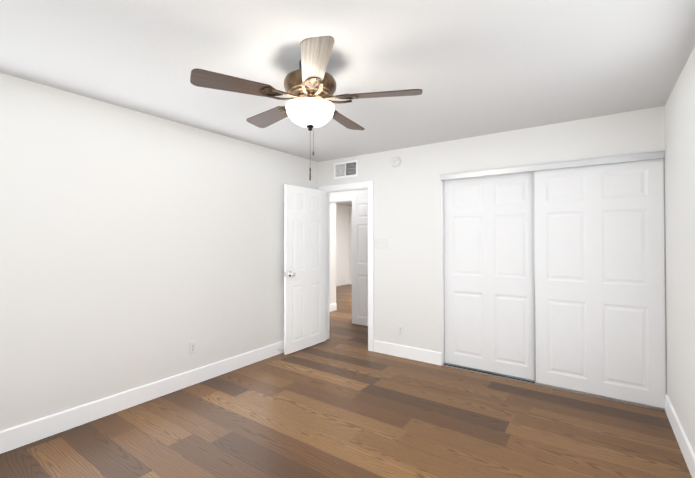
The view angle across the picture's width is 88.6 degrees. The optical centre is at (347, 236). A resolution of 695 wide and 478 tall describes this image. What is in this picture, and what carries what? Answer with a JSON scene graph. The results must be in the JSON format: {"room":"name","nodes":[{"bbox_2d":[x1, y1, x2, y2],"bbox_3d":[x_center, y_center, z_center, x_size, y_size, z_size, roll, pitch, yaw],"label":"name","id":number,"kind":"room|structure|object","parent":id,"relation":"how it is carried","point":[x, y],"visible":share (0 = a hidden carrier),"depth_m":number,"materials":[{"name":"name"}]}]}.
{"room":"empty bedroom","nodes":[
{"label":"empty bedroom","id":0,"kind":"room"},
{"bbox_2d":[0,73,317,430],"bbox_3d":[-1.682,0.177,3.170,0.120,2.440,4.530,0,-1,35],"label":"wall","id":1,"kind":"structure","parent":0,"point":[138,249],"depth_m":2.87,"materials":[{"name":"white paint"}]},
{"bbox_2d":[0,341,283,453],"bbox_3d":[-1.629,1.327,3.118,0.016,0.140,4.292,0,-1,35],"label":"baseboard","id":2,"kind":"structure","parent":1,"relation":"attached to","point":[15,437],"depth_m":2.84,"materials":[{"name":"white paint"}]},
{"bbox_2d":[189,341,195,353],"bbox_3d":[-1.461,1.050,3.365,0.008,0.114,0.070,0,-1,35],"label":"outlet","id":3,"kind":"object","parent":1,"relation":"attached to","point":[192,346],"visible":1,"depth_m":3.36,"materials":[{"name":"white plastic"}]},
{"bbox_2d":[330,203,335,303],"bbox_3d":[-0.667,0.220,6.913,0.660,2.440,0.610,0,-1,35],"label":"wall nib in the far room","id":4,"kind":"structure","parent":0,"point":[332,253],"depth_m":6.89,"materials":[{"name":"white paint"}]},
{"bbox_2d":[330,304,335,311],"bbox_3d":[-0.394,1.368,6.702,0.014,0.140,0.598,0,-1,35],"label":"baseboard","id":5,"kind":"structure","parent":4,"relation":"attached to","point":[332,306],"depth_m":6.84,"materials":[{"name":"white paint"}]},
{"bbox_2d":[336,204,348,285],"bbox_3d":[-2.772,0.224,7.199,0.120,2.440,9.890,0,-1,35],"label":"wall","id":6,"kind":"structure","parent":0,"point":[342,244],"depth_m":10.85,"materials":[{"name":"white paint"}]},
{"bbox_2d":[0,284,691,477],"bbox_3d":[0.110,1.470,5.173,6.910,0.100,9.890,0,-1,35],"label":"floor","id":7,"kind":"structure","parent":0,"point":[342,402],"depth_m":2.55,"materials":[{"name":"brown wood"}]},
{"bbox_2d":[443,363,664,410],"bbox_3d":[1.814,1.395,3.395,1.837,0.009,0.096,0,-1,35],"label":"closet track","id":8,"kind":"object","parent":7,"relation":"on","point":[493,374],"visible":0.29,"depth_m":3.44,"materials":[{"name":"silver metal"}]},
{"bbox_2d":[0,0,694,205],"bbox_3d":[0.110,-1.069,5.202,6.910,0.100,9.890,0,-1,35],"label":"ceiling","id":9,"kind":"structure","parent":0,"point":[471,68],"depth_m":2.11,"materials":[{"name":"white paint"}]},
{"bbox_2d":[190,36,422,179],"bbox_3d":[-0.227,-0.695,2.193,1.279,0.717,1.271,0,-1,35],"label":"ceiling fan","id":10,"kind":"object","parent":9,"relation":"hanging from","point":[310,85],"visible":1,"depth_m":2.04,"materials":[{"name":"brown wood"}]},
{"bbox_2d":[330,189,367,198],"bbox_3d":[-0.396,0.213,6.279,4.830,2.440,0.120,0,-1,35],"label":"wall","id":11,"kind":"structure","parent":0,"point":[360,194],"depth_m":5.86,"materials":[{"name":"white paint"}]},
{"bbox_2d":[330,196,355,202],"bbox_3d":[-0.212,0.384,6.148,0.955,2.096,0.152,0,-1,35],"label":"door frame","id":12,"kind":"structure","parent":11,"relation":"attached to","point":[342,199],"depth_m":6.00,"materials":[{"name":"white paint"}]},
{"bbox_2d":[352,198,367,325],"bbox_3d":[0.371,0.407,5.577,0.760,2.016,0.104,0,-1,35],"label":"hall door","id":13,"kind":"structure","parent":11,"relation":"in","point":[359,261],"depth_m":5.72,"materials":[{"name":"white paint"}]},
{"bbox_2d":[349,206,351,279],"bbox_3d":[2.906,0.246,9.193,6.910,2.440,0.120,0,-1,35],"label":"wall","id":14,"kind":"structure","parent":0,"point":[350,242],"depth_m":11.08,"materials":[{"name":"white paint"}]},
{"bbox_2d":[318,106,664,352],"bbox_3d":[1.101,0.186,3.917,3.590,2.440,0.120,0,-1,35],"label":"wall","id":15,"kind":"structure","parent":0,"point":[408,227],"depth_m":3.98,"materials":[{"name":"white paint"}]},
{"bbox_2d":[334,160,357,178],"bbox_3d":[-0.026,-0.869,4.640,0.383,0.210,0.004,0,-1,35],"label":"air vent","id":16,"kind":"object","parent":15,"relation":"in","point":[346,169],"visible":1,"depth_m":4.63,"materials":[{"name":"white metal"}]},
{"bbox_2d":[319,181,373,351],"bbox_3d":[0.002,0.367,4.681,0.865,2.096,0.152,0,-1,35],"label":"door frame","id":17,"kind":"structure","parent":15,"relation":"attached to","point":[369,185],"depth_m":4.41,"materials":[{"name":"white paint"}]},
{"bbox_2d":[283,184,325,354],"bbox_3d":[-0.531,0.395,4.524,0.173,2.016,0.743,0,-1,35],"label":"bedroom door","id":18,"kind":"structure","parent":17,"relation":"attached to","point":[304,273],"depth_m":4.47,"materials":[{"name":"white paint"}]},
{"bbox_2d":[391,156,400,166],"bbox_3d":[0.568,-0.881,4.205,0.128,0.128,0.036,0,-1,35],"label":"smoke detector","id":19,"kind":"object","parent":15,"relation":"attached to","point":[396,161],"visible":1,"depth_m":4.19,"materials":[{"name":"white plastic"}]},
{"bbox_2d":[398,325,402,334],"bbox_3d":[0.620,1.099,4.164,0.070,0.114,0.008,0,-1,35],"label":"outlet","id":20,"kind":"object","parent":15,"relation":"attached to","point":[400,329],"visible":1,"depth_m":4.16,"materials":[{"name":"white plastic"}]},
{"bbox_2d":[374,340,441,365],"bbox_3d":[0.672,1.338,4.121,0.854,0.140,0.014,0,-1,35],"label":"baseboard","id":21,"kind":"structure","parent":15,"relation":"attached to","point":[428,356],"depth_m":4.09,"materials":[{"name":"white paint"}]},
{"bbox_2d":[442,180,443,364],"bbox_3d":[1.819,0.375,3.413,1.840,2.050,0.120,0,-1,35],"label":"trim","id":22,"kind":"structure","parent":15,"relation":"attached to","point":[442,272],"depth_m":3.91,"materials":[{"name":"white paint"}]},
{"bbox_2d":[444,171,534,380],"bbox_3d":[1.458,0.384,3.680,0.938,2.018,0.038,0,-1,35],"label":"sliding door","id":23,"kind":"structure","parent":15,"relation":"in","point":[489,323],"depth_m":3.65,"materials":[{"name":"white paint"}]},
{"bbox_2d":[440,151,664,180],"bbox_3d":[1.803,-0.648,3.414,1.851,0.060,0.116,0,-1,35],"label":"rail","id":24,"kind":"object","parent":15,"relation":"attached to","point":[605,160],"visible":1,"depth_m":3.24,"materials":[{"name":"white wood"}]},
{"bbox_2d":[534,158,666,409],"bbox_3d":[2.170,0.378,3.132,0.938,2.018,0.038,0,-1,35],"label":"sliding door","id":25,"kind":"structure","parent":15,"relation":"in","point":[599,285],"depth_m":3.09,"materials":[{"name":"white paint"}]},
{"bbox_2d":[664,46,694,452],"bbox_3d":[1.569,0.157,1.346,0.120,2.440,5.260,0,-1,35],"label":"wall","id":26,"kind":"structure","parent":0,"point":[679,158],"depth_m":2.32,"materials":[{"name":"white paint"}]},
{"bbox_2d":[665,394,694,477],"bbox_3d":[1.305,1.303,1.071,0.016,0.140,4.292,0,-1,35],"label":"baseboard","id":27,"kind":"structure","parent":26,"relation":"attached to","point":[687,451],"depth_m":2.30,"materials":[{"name":"white paint"}]}
]}

